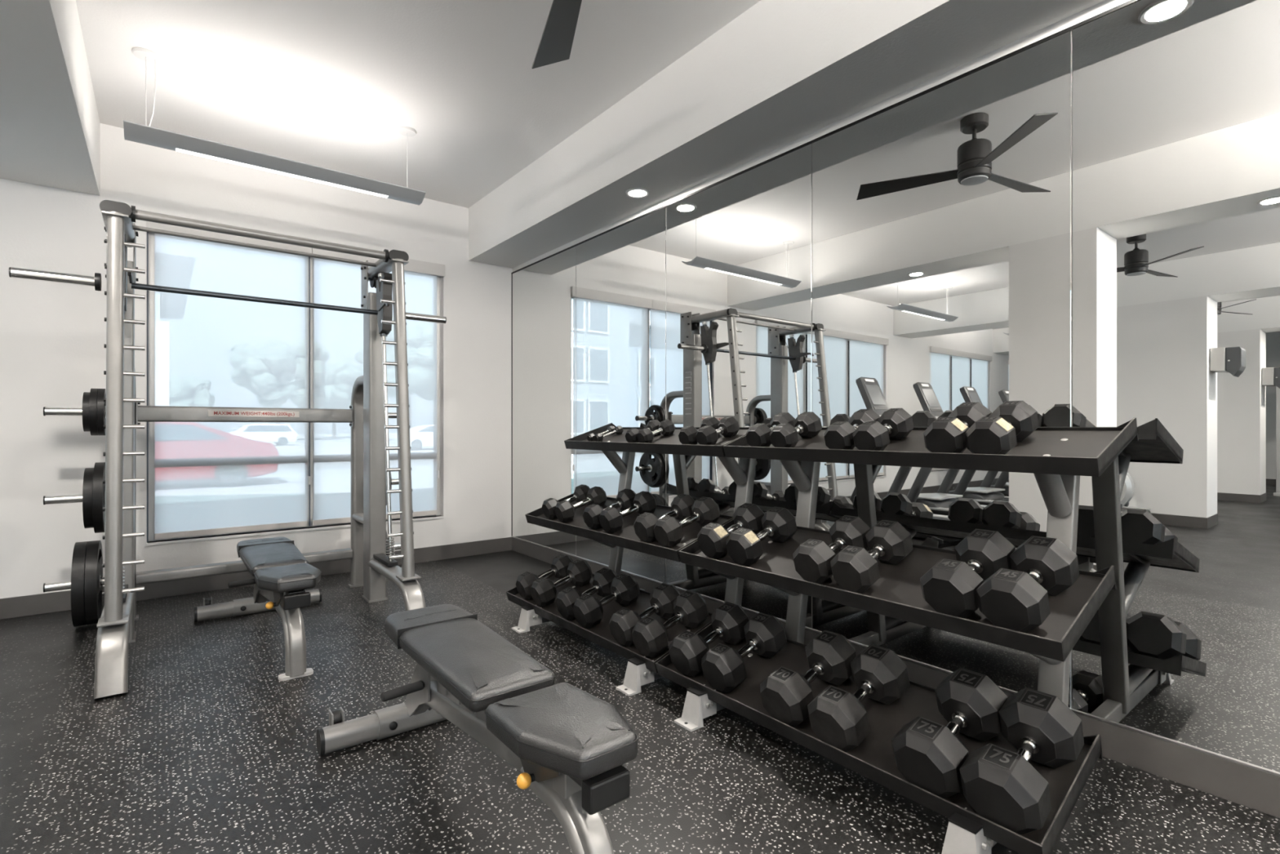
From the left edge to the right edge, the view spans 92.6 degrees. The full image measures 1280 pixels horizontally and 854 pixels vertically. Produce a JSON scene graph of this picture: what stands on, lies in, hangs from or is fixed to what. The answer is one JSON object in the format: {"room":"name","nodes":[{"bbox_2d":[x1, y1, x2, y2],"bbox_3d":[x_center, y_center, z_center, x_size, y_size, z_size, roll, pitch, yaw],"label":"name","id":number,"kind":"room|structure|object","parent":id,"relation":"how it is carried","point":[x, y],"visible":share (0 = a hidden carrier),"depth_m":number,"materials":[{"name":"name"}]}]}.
{"room":"gym","nodes":[
{"label":"gym","id":0,"kind":"room"},
{"bbox_2d":[0,123,512,598],"bbox_3d":[-7.297,-0.420,1.268,15.290,3.220,0.150,0,0,-38],"label":"wall","id":1,"kind":"structure","parent":0,"point":[53,335],"depth_m":4.23,"materials":[{"name":"paint"}]},
{"bbox_2d":[0,0,99,195],"bbox_3d":[-1.012,-1.788,0.369,0.505,0.485,9.030,0,0,-38],"label":"soffit","id":2,"kind":"object","parent":1,"relation":"attached to","point":[50,121],"depth_m":2.98,"materials":[{"name":"white paint"}]},
{"bbox_2d":[146,221,311,253],"bbox_3d":[-3.001,-1.407,4.525,1.017,0.105,0.035,0,0,-38],"label":"shade valance","id":3,"kind":"object","parent":1,"relation":"attached to","point":[149,224],"visible":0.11,"depth_m":4.48,"materials":[{"name":"white"}]},
{"bbox_2d":[0,537,511,619],"bbox_3d":[-7.252,1.126,1.204,15.282,0.128,0.008,0,0,-38],"label":"baseboard","id":4,"kind":"structure","parent":1,"relation":"attached to","point":[48,602],"depth_m":4.41,"materials":[{"name":"grey plastic"}]},
{"bbox_2d":[146,231,444,546],"bbox_3d":[-2.630,-0.295,4.917,2.085,2.230,0.147,0,0,-38],"label":"window","id":5,"kind":"structure","parent":1,"relation":"in","point":[150,236],"depth_m":4.30,"materials":[{"name":"silver metal"}]},
{"bbox_2d":[154,232,311,539],"bbox_3d":[-3.015,-0.309,4.577,0.974,2.188,0.048,0,0,-38],"label":"window pane","id":6,"kind":"object","parent":5,"relation":"attached to","point":[211,477],"visible":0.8,"depth_m":4.53,"materials":[{"name":"clear glass"}]},
{"bbox_2d":[312,257,439,525],"bbox_3d":[-2.220,-0.309,5.202,1.019,2.188,0.048,0,0,-38],"label":"window pane","id":7,"kind":"object","parent":5,"relation":"attached to","point":[337,335],"visible":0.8,"depth_m":5.07,"materials":[{"name":"clear glass"}]},
{"bbox_2d":[311,248,444,276],"bbox_3d":[-2.179,-1.407,5.171,1.066,0.105,0.035,0,0,-38],"label":"shade valance","id":8,"kind":"object","parent":1,"relation":"attached to","point":[414,265],"visible":0.49,"depth_m":5.31,"materials":[{"name":"white fabric"}]},
{"bbox_2d":[75,0,760,208],"bbox_3d":[-4.397,-2.130,-2.303,15.740,0.200,9.410,0,0,-38],"label":"ceiling","id":9,"kind":"structure","parent":0,"point":[330,84],"depth_m":3.51,"materials":[{"name":"white paint"}]},
{"bbox_2d":[123,47,426,204],"bbox_3d":[-2.138,-1.787,3.750,1.570,0.486,0.210,0,0,-38],"label":"pendant light","id":10,"kind":"object","parent":9,"relation":"hanging from","point":[133,131],"visible":1,"depth_m":3.59,"materials":[{"name":"grey metal"}]},
{"bbox_2d":[531,0,582,68],"bbox_3d":[-0.221,-1.822,2.287,1.346,0.416,1.210,0,0,-17],"label":"ceiling fan","id":11,"kind":"object","parent":9,"relation":"hanging from","point":[555,45],"visible":1,"depth_m":2.61,"materials":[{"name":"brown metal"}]},
{"bbox_2d":[0,550,1279,853],"bbox_3d":[-4.403,1.240,-2.295,15.440,0.100,9.030,0,0,-38],"label":"floor","id":12,"kind":"structure","parent":0,"point":[206,750],"depth_m":2.12,"materials":[{"name":"rubber"}]},
{"bbox_2d":[8,200,446,699],"bbox_3d":[-2.237,0.026,3.661,2.155,2.342,1.439,0,0,-38],"label":"machine","id":13,"kind":"object","parent":12,"relation":"on","point":[368,416],"visible":1,"depth_m":3.68,"materials":[{"name":"silver metal"}]},
{"bbox_2d":[71,541,88,626],"bbox_3d":[-3.335,0.932,3.650,0.056,0.492,0.492,0,0,-38],"label":"weight plate","id":14,"kind":"object","parent":13,"relation":"on","point":[77,571],"visible":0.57,"depth_m":3.48,"materials":[{"name":"black rubber"}]},
{"bbox_2d":[82,391,89,431],"bbox_3d":[-3.314,-0.093,3.666,0.032,0.236,0.236,0,0,-38],"label":"weight plate","id":15,"kind":"object","parent":13,"relation":"on","point":[86,397],"visible":0.7,"depth_m":3.59,"materials":[{"name":"black rubber"}]},
{"bbox_2d":[82,467,93,528],"bbox_3d":[-3.305,0.424,3.673,0.044,0.360,0.360,0,0,-38],"label":"weight plate","id":16,"kind":"object","parent":13,"relation":"on","point":[87,486],"visible":0.66,"depth_m":3.55,"materials":[{"name":"black rubber"}]},
{"bbox_2d":[84,540,102,624],"bbox_3d":[-3.291,0.932,3.684,0.054,0.492,0.492,0,0,-38],"label":"weight plate","id":17,"kind":"object","parent":13,"relation":"on","point":[93,591],"visible":0.97,"depth_m":3.54,"materials":[{"name":"black rubber"}]},
{"bbox_2d":[88,388,97,435],"bbox_3d":[-3.288,-0.093,3.686,0.034,0.284,0.284,0,0,-38],"label":"weight plate","id":18,"kind":"object","parent":13,"relation":"on","point":[94,392],"visible":0.77,"depth_m":3.59,"materials":[{"name":"black rubber"}]},
{"bbox_2d":[92,462,105,533],"bbox_3d":[-3.269,0.424,3.701,0.046,0.424,0.424,0,0,-38],"label":"weight plate","id":19,"kind":"object","parent":13,"relation":"on","point":[99,475],"visible":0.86,"depth_m":3.56,"materials":[{"name":"black rubber"}]},
{"bbox_2d":[97,388,106,435],"bbox_3d":[-3.262,-0.093,3.706,0.032,0.284,0.284,0,0,-39],"label":"weight plate","id":20,"kind":"object","parent":13,"relation":"on","point":[101,405],"visible":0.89,"depth_m":3.62,"materials":[{"name":"black rubber"}]},
{"bbox_2d":[386,531,388,555],"bbox_3d":[-2.020,0.932,4.682,0.052,0.472,0.472,0,0,-38],"label":"coil spring","id":21,"kind":"object","parent":13,"relation":"on","point":[386,531],"visible":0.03,"depth_m":4.52,"materials":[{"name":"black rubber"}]},
{"bbox_2d":[386,471,391,505],"bbox_3d":[-1.988,0.424,4.708,0.042,0.360,0.360,0,0,-38],"label":"rod","id":22,"kind":"object","parent":13,"relation":"on","point":[390,472],"visible":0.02,"depth_m":4.58,"materials":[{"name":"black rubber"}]},
{"bbox_2d":[194,537,321,680],"bbox_3d":[-2.056,0.945,3.446,0.696,0.490,1.434,0,0,-38],"label":"weight bench","id":23,"kind":"object","parent":12,"relation":"on","point":[282,575],"visible":1,"depth_m":3.08,"materials":[{"name":"grey"}]},
{"bbox_2d":[315,604,639,853],"bbox_3d":[-0.501,0.945,1.933,0.696,0.490,1.434,0,0,-38],"label":"weight bench","id":24,"kind":"object","parent":12,"relation":"on","point":[570,746],"visible":1,"depth_m":1.68,"materials":[{"name":"grey leather"}]},
{"bbox_2d":[506,422,770,696],"bbox_3d":[-0.096,0.579,3.531,0.948,1.223,1.478,0,0,-38],"label":"dumbbell rack","id":25,"kind":"object","parent":12,"relation":"on","point":[642,669],"visible":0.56,"depth_m":3.32,"materials":[{"name":"black metal"}]},
{"bbox_2d":[515,553,573,599],"bbox_3d":[-0.597,0.947,3.890,0.391,0.242,0.152,0,0,-39],"label":"dumbbell","id":26,"kind":"object","parent":25,"relation":"in","point":[560,563],"visible":0.82,"depth_m":3.87,"materials":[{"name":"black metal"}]},
{"bbox_2d":[530,558,591,607],"bbox_3d":[-0.478,0.947,3.738,0.391,0.242,0.152,0,0,-38],"label":"dumbbell","id":27,"kind":"object","parent":25,"relation":"in","point":[543,590],"visible":1,"depth_m":3.71,"materials":[{"name":"black rubber"}]},
{"bbox_2d":[542,484,590,519],"bbox_3d":[-0.469,0.480,3.962,0.346,0.204,0.122,0,0,-37],"label":"dumbbell","id":28,"kind":"object","parent":25,"relation":"in","point":[580,492],"visible":0.8,"depth_m":3.90,"materials":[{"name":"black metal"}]},
{"bbox_2d":[554,486,607,522],"bbox_3d":[-0.369,0.480,3.835,0.346,0.204,0.122,0,0,-37],"label":"dumbbell","id":29,"kind":"object","parent":25,"relation":"in","point":[565,510],"visible":1,"depth_m":3.81,"materials":[{"name":"black rubber"}]},
{"bbox_2d":[555,567,617,620],"bbox_3d":[-0.293,0.946,3.490,0.386,0.245,0.158,0,0,-38],"label":"dumbbell","id":30,"kind":"object","parent":25,"relation":"in","point":[602,579],"visible":0.8,"depth_m":3.47,"materials":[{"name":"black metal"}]},
{"bbox_2d":[586,425,614,441],"bbox_3d":[-0.260,0.044,4.151,0.219,0.111,0.055,0,0,-38],"label":"dumbbell","id":31,"kind":"object","parent":25,"relation":"in","point":[590,437],"visible":0.61,"depth_m":4.14,"materials":[{"name":"silver metal"}]},
{"bbox_2d":[572,573,639,628],"bbox_3d":[-0.181,0.946,3.348,0.386,0.245,0.158,0,0,-37],"label":"dumbbell","id":32,"kind":"object","parent":25,"relation":"in","point":[588,610],"visible":1,"depth_m":3.32,"materials":[{"name":"black rubber"}]},
{"bbox_2d":[594,425,623,441],"bbox_3d":[-0.208,0.044,4.084,0.219,0.111,0.055,0,0,-39],"label":"dumbbell","id":33,"kind":"object","parent":25,"relation":"in","point":[619,429],"visible":0.99,"depth_m":4.08,"materials":[{"name":"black metal"}]},
{"bbox_2d":[582,488,635,529],"bbox_3d":[-0.168,0.476,3.583,0.354,0.213,0.130,0,0,-39],"label":"dumbbell","id":34,"kind":"object","parent":25,"relation":"in","point":[624,498],"visible":0.75,"depth_m":3.51,"materials":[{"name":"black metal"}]},
{"bbox_2d":[506,568,712,673],"bbox_3d":[-0.208,1.002,3.443,0.473,0.194,1.478,0,0,-38],"label":"shelf","id":35,"kind":"object","parent":25,"relation":"attached to","point":[601,634],"depth_m":3.28,"materials":[{"name":"black metal"}]},
{"bbox_2d":[599,490,657,533],"bbox_3d":[-0.065,0.476,3.452,0.354,0.213,0.130,0,0,-38],"label":"dumbbell","id":36,"kind":"object","parent":25,"relation":"in","point":[611,519],"visible":1,"depth_m":3.42,"materials":[{"name":"black rubber"}]},
{"bbox_2d":[524,493,733,562],"bbox_3d":[-0.102,0.523,3.526,0.473,0.194,1.478,0,0,-38],"label":"shelf","id":37,"kind":"object","parent":25,"relation":"attached to","point":[626,537],"depth_m":3.34,"materials":[{"name":"black metal"}]},
{"bbox_2d":[625,419,660,442],"bbox_3d":[0.025,0.029,3.771,0.255,0.150,0.090,0,0,-38],"label":"dumbbell","id":38,"kind":"object","parent":25,"relation":"in","point":[631,434],"visible":0.66,"depth_m":3.71,"materials":[{"name":"black rubber"}]},
{"bbox_2d":[608,582,680,646],"bbox_3d":[0.035,0.941,3.088,0.408,0.256,0.163,0,0,-39],"label":"dumbbell","id":39,"kind":"object","parent":25,"relation":"in","point":[662,597],"visible":0.91,"depth_m":3.06,"materials":[{"name":"black rubber"}]},
{"bbox_2d":[636,419,675,443],"bbox_3d":[0.098,0.029,3.678,0.255,0.150,0.090,0,0,-38],"label":"dumbbell","id":40,"kind":"object","parent":25,"relation":"in","point":[667,428],"visible":0.99,"depth_m":3.67,"materials":[{"name":"black rubber"}]},
{"bbox_2d":[633,493,694,542],"bbox_3d":[0.139,0.471,3.195,0.374,0.225,0.137,0,0,-38],"label":"dumbbell","id":41,"kind":"object","parent":25,"relation":"in","point":[682,504],"visible":0.86,"depth_m":3.12,"materials":[{"name":"black rubber"}]},
{"bbox_2d":[564,422,770,457],"bbox_3d":[0.107,0.056,3.690,0.421,0.178,1.478,0,0,-38],"label":"shelf","id":42,"kind":"object","parent":25,"relation":"attached to","point":[660,444],"depth_m":3.57,"materials":[{"name":"black metal"}]},
{"bbox_2d":[631,590,708,657],"bbox_3d":[0.149,0.941,2.942,0.408,0.256,0.163,0,0,-38],"label":"dumbbell","id":43,"kind":"object","parent":25,"relation":"in","point":[650,636],"visible":1,"depth_m":2.88,"materials":[{"name":"black rubber"}]},
{"bbox_2d":[653,496,719,547],"bbox_3d":[0.239,0.471,3.068,0.374,0.225,0.137,0,0,-37],"label":"dumbbell","id":44,"kind":"object","parent":25,"relation":"in","point":[668,531],"visible":1,"depth_m":3.03,"materials":[{"name":"black rubber"}]},
{"bbox_2d":[678,417,719,444],"bbox_3d":[0.332,0.023,3.374,0.265,0.164,0.104,0,0,-38],"label":"dumbbell","id":45,"kind":"object","parent":25,"relation":"in","point":[687,434],"visible":0.55,"depth_m":3.30,"materials":[{"name":"black rubber"}]},
{"bbox_2d":[696,416,739,444],"bbox_3d":[0.417,0.023,3.265,0.265,0.164,0.104,0,0,-38],"label":"dumbbell","id":46,"kind":"object","parent":25,"relation":"in","point":[728,426],"visible":0.98,"depth_m":3.25,"materials":[{"name":"black rubber"}]},
{"bbox_2d":[655,417,1137,853],"bbox_3d":[0.833,0.579,2.349,0.948,1.223,1.509,0,0,-38],"label":"dumbbell rack","id":47,"kind":"object","parent":12,"relation":"on","point":[1057,457],"visible":0.52,"depth_m":2.07,"materials":[{"name":"black metal"}]},
{"bbox_2d":[668,601,749,677],"bbox_3d":[0.316,0.939,2.726,0.409,0.260,0.168,0,0,-38],"label":"dumbbell","id":48,"kind":"object","parent":47,"relation":"in","point":[686,651],"visible":0.99,"depth_m":2.68,"materials":[{"name":"black rubber"}]},
{"bbox_2d":[697,502,764,559],"bbox_3d":[0.425,0.472,2.808,0.360,0.226,0.144,0,0,-38],"label":"dumbbell","id":49,"kind":"object","parent":47,"relation":"in","point":[712,538],"visible":0.92,"depth_m":2.74,"materials":[{"name":"black rubber"}]},
{"bbox_2d":[701,612,786,693],"bbox_3d":[0.441,0.939,2.567,0.409,0.260,0.168,0,0,-38],"label":"dumbbell","id":50,"kind":"object","parent":47,"relation":"in","point":[722,666],"visible":1,"depth_m":2.50,"materials":[{"name":"black rubber"}]},
{"bbox_2d":[725,506,797,566],"bbox_3d":[0.534,0.472,2.670,0.360,0.226,0.144,0,0,-38],"label":"dumbbell","id":51,"kind":"object","parent":47,"relation":"in","point":[744,546],"visible":1,"depth_m":2.61,"materials":[{"name":"black rubber"}]},
{"bbox_2d":[746,412,795,447],"bbox_3d":[0.642,0.017,2.978,0.292,0.182,0.116,0,0,-39],"label":"dumbbell","id":52,"kind":"object","parent":47,"relation":"in","point":[757,434],"visible":0.73,"depth_m":2.90,"materials":[{"name":"black rubber"}]},
{"bbox_2d":[769,411,822,448],"bbox_3d":[0.732,0.017,2.864,0.292,0.182,0.116,0,0,-39],"label":"dumbbell","id":53,"kind":"object","parent":47,"relation":"in","point":[806,424],"visible":0.98,"depth_m":2.83,"materials":[{"name":"black rubber"}]},
{"bbox_2d":[760,629,856,727],"bbox_3d":[0.640,0.936,2.297,0.427,0.275,0.180,0,0,-37],"label":"dumbbell","id":54,"kind":"object","parent":47,"relation":"in","point":[786,694],"visible":1,"depth_m":2.23,"materials":[{"name":"black rubber"}]},
{"bbox_2d":[792,515,871,584],"bbox_3d":[0.753,0.471,2.378,0.364,0.232,0.150,0,0,-37],"label":"dumbbell","id":55,"kind":"object","parent":47,"relation":"in","point":[812,558],"visible":0.95,"depth_m":2.30,"materials":[{"name":"black rubber"}]},
{"bbox_2d":[823,408,879,449],"bbox_3d":[0.914,0.015,2.619,0.302,0.191,0.124,0,0,-38],"label":"dumbbell","id":56,"kind":"object","parent":47,"relation":"in","point":[838,435],"visible":0.79,"depth_m":2.54,"materials":[{"name":"black rubber"}]},
{"bbox_2d":[807,644,910,752],"bbox_3d":[0.768,0.936,2.135,0.427,0.275,0.180,0,0,-39],"label":"dumbbell","id":57,"kind":"object","parent":47,"relation":"in","point":[837,717],"visible":1,"depth_m":2.06,"materials":[{"name":"black rubber"}]},
{"bbox_2d":[830,520,913,594],"bbox_3d":[0.855,0.471,2.248,0.364,0.232,0.150,0,0,-38],"label":"dumbbell","id":58,"kind":"object","parent":47,"relation":"in","point":[855,569],"visible":0.99,"depth_m":2.18,"materials":[{"name":"black rubber"}]},
{"bbox_2d":[655,623,1102,853],"bbox_3d":[0.720,1.002,2.260,0.473,0.194,1.509,0,0,-38],"label":"shelf","id":59,"kind":"object","parent":47,"relation":"attached to","point":[873,758],"depth_m":2.02,"materials":[{"name":"black metal"}]},
{"bbox_2d":[852,408,913,450],"bbox_3d":[1.000,0.015,2.510,0.302,0.191,0.124,0,0,-38],"label":"dumbbell","id":60,"kind":"object","parent":47,"relation":"in","point":[894,424],"visible":0.97,"depth_m":2.46,"materials":[{"name":"black rubber"}]},
{"bbox_2d":[678,519,1116,662],"bbox_3d":[0.827,0.523,2.344,0.473,0.194,1.509,0,0,-38],"label":"shelf","id":61,"kind":"object","parent":47,"relation":"attached to","point":[897,593],"depth_m":2.05,"materials":[{"name":"black metal"}]},
{"bbox_2d":[723,417,1137,476],"bbox_3d":[1.036,0.056,2.508,0.421,0.178,1.509,0,0,-38],"label":"shelf","id":62,"kind":"object","parent":47,"relation":"attached to","point":[1047,451],"depth_m":2.12,"materials":[{"name":"black metal"}]},
{"bbox_2d":[891,667,1007,799],"bbox_3d":[0.962,0.930,1.883,0.437,0.288,0.192,0,0,-38],"label":"dumbbell","id":63,"kind":"object","parent":47,"relation":"in","point":[930,755],"visible":1,"depth_m":1.81,"materials":[{"name":"black rubber"}]},
{"bbox_2d":[923,401,991,453],"bbox_3d":[1.185,0.008,2.271,0.324,0.209,0.138,0,0,-39],"label":"dumbbell","id":64,"kind":"object","parent":47,"relation":"in","point":[944,434],"visible":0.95,"depth_m":2.19,"materials":[{"name":"black rubber"}]},
{"bbox_2d":[920,528,1015,618],"bbox_3d":[1.063,0.467,1.971,0.378,0.248,0.164,0,0,-38],"label":"dumbbell","id":65,"kind":"object","parent":47,"relation":"in","point":[949,587],"visible":0.96,"depth_m":1.90,"materials":[{"name":"black rubber"}]},
{"bbox_2d":[964,400,1039,454],"bbox_3d":[1.277,0.008,2.154,0.324,0.209,0.138,0,0,-38],"label":"dumbbell","id":66,"kind":"object","parent":47,"relation":"in","point":[1011,422],"visible":0.99,"depth_m":2.09,"materials":[{"name":"black rubber"}]},
{"bbox_2d":[959,687,1084,835],"bbox_3d":[1.084,0.930,1.728,0.437,0.288,0.192,0,0,-39],"label":"dumbbell","id":67,"kind":"object","parent":47,"relation":"on","point":[1002,785],"visible":0.99,"depth_m":1.66,"materials":[{"name":"black rubber"}]},
{"bbox_2d":[976,535,1079,633],"bbox_3d":[1.168,0.467,1.836,0.378,0.248,0.164,0,0,-37],"label":"dumbbell","id":68,"kind":"object","parent":47,"relation":"in","point":[1016,598],"visible":0.99,"depth_m":1.77,"materials":[{"name":"black rubber"}]},
{"bbox_2d":[512,0,1129,708],"bbox_3d":[1.563,-0.420,2.486,0.150,3.220,9.180,0,0,-38],"label":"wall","id":69,"kind":"structure","parent":0,"point":[1102,6],"depth_m":2.73,"materials":[{"name":"paint"}]},
{"bbox_2d":[511,273,512,536],"bbox_3d":[-1.240,-0.218,5.924,0.009,2.543,0.010,0,0,-38],"label":"trim","id":70,"kind":"structure","parent":69,"relation":"attached to","point":[512,273],"depth_m":5.92,"materials":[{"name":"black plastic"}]},
{"bbox_2d":[512,245,576,555],"bbox_3d":[-0.879,-0.218,5.467,0.006,2.544,1.148,0,0,-38],"label":"mirror panel","id":71,"kind":"object","parent":69,"relation":"attached to","point":[544,291],"visible":1,"depth_m":5.45,"materials":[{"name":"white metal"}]},
{"bbox_2d":[576,206,666,583],"bbox_3d":[-0.173,-0.218,4.569,0.006,2.544,1.129,0,0,-38],"label":"mirror panel","id":72,"kind":"object","parent":69,"relation":"attached to","point":[621,271],"visible":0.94,"depth_m":4.50,"materials":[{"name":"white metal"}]},
{"bbox_2d":[666,143,812,628],"bbox_3d":[0.539,-0.218,3.662,0.006,2.544,1.169,0,0,-38],"label":"mirror panel","id":73,"kind":"object","parent":69,"relation":"attached to","point":[739,248],"visible":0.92,"depth_m":3.60,"materials":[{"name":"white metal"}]},
{"bbox_2d":[468,0,1105,267],"bbox_3d":[1.376,-1.788,2.244,0.444,0.485,9.030,0,0,-38],"label":"soffit","id":74,"kind":"object","parent":69,"relation":"attached to","point":[780,73],"depth_m":3.10,"materials":[{"name":"white paint"}]},
{"bbox_2d":[626,187,649,198],"bbox_3d":[-0.016,-1.539,4.019,0.155,0.010,0.155,0,0,-38],"label":"recessed light","id":75,"kind":"object","parent":74,"relation":"in","point":[636,193],"visible":1,"depth_m":4.02,"materials":[{"name":"white ceramic"}]},
{"bbox_2d":[511,0,1138,273],"bbox_3d":[0.903,-1.494,3.195,0.010,0.012,6.950,0,0,-38],"label":"trim","id":76,"kind":"structure","parent":69,"relation":"attached to","point":[1128,2],"depth_m":2.84,"materials":[{"name":"black plastic"}]},
{"bbox_2d":[511,536,1279,817],"bbox_3d":[1.546,1.126,2.377,0.012,0.128,9.030,0,0,-38],"label":"baseboard","id":77,"kind":"structure","parent":69,"relation":"attached to","point":[1256,789],"depth_m":2.08,"materials":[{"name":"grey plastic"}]},
{"bbox_2d":[812,30,1071,708],"bbox_3d":[1.260,-0.218,2.745,0.006,2.544,1.155,0,0,-38],"label":"mirror panel","id":78,"kind":"object","parent":69,"relation":"attached to","point":[941,216],"visible":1,"depth_m":2.64,"materials":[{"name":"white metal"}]},
{"bbox_2d":[1072,0,1279,773],"bbox_3d":[1.976,-0.218,1.833,0.006,2.544,1.157,0,0,-38],"label":"mirror panel","id":79,"kind":"object","parent":69,"relation":"attached to","point":[1176,103],"visible":1,"depth_m":2.04,"materials":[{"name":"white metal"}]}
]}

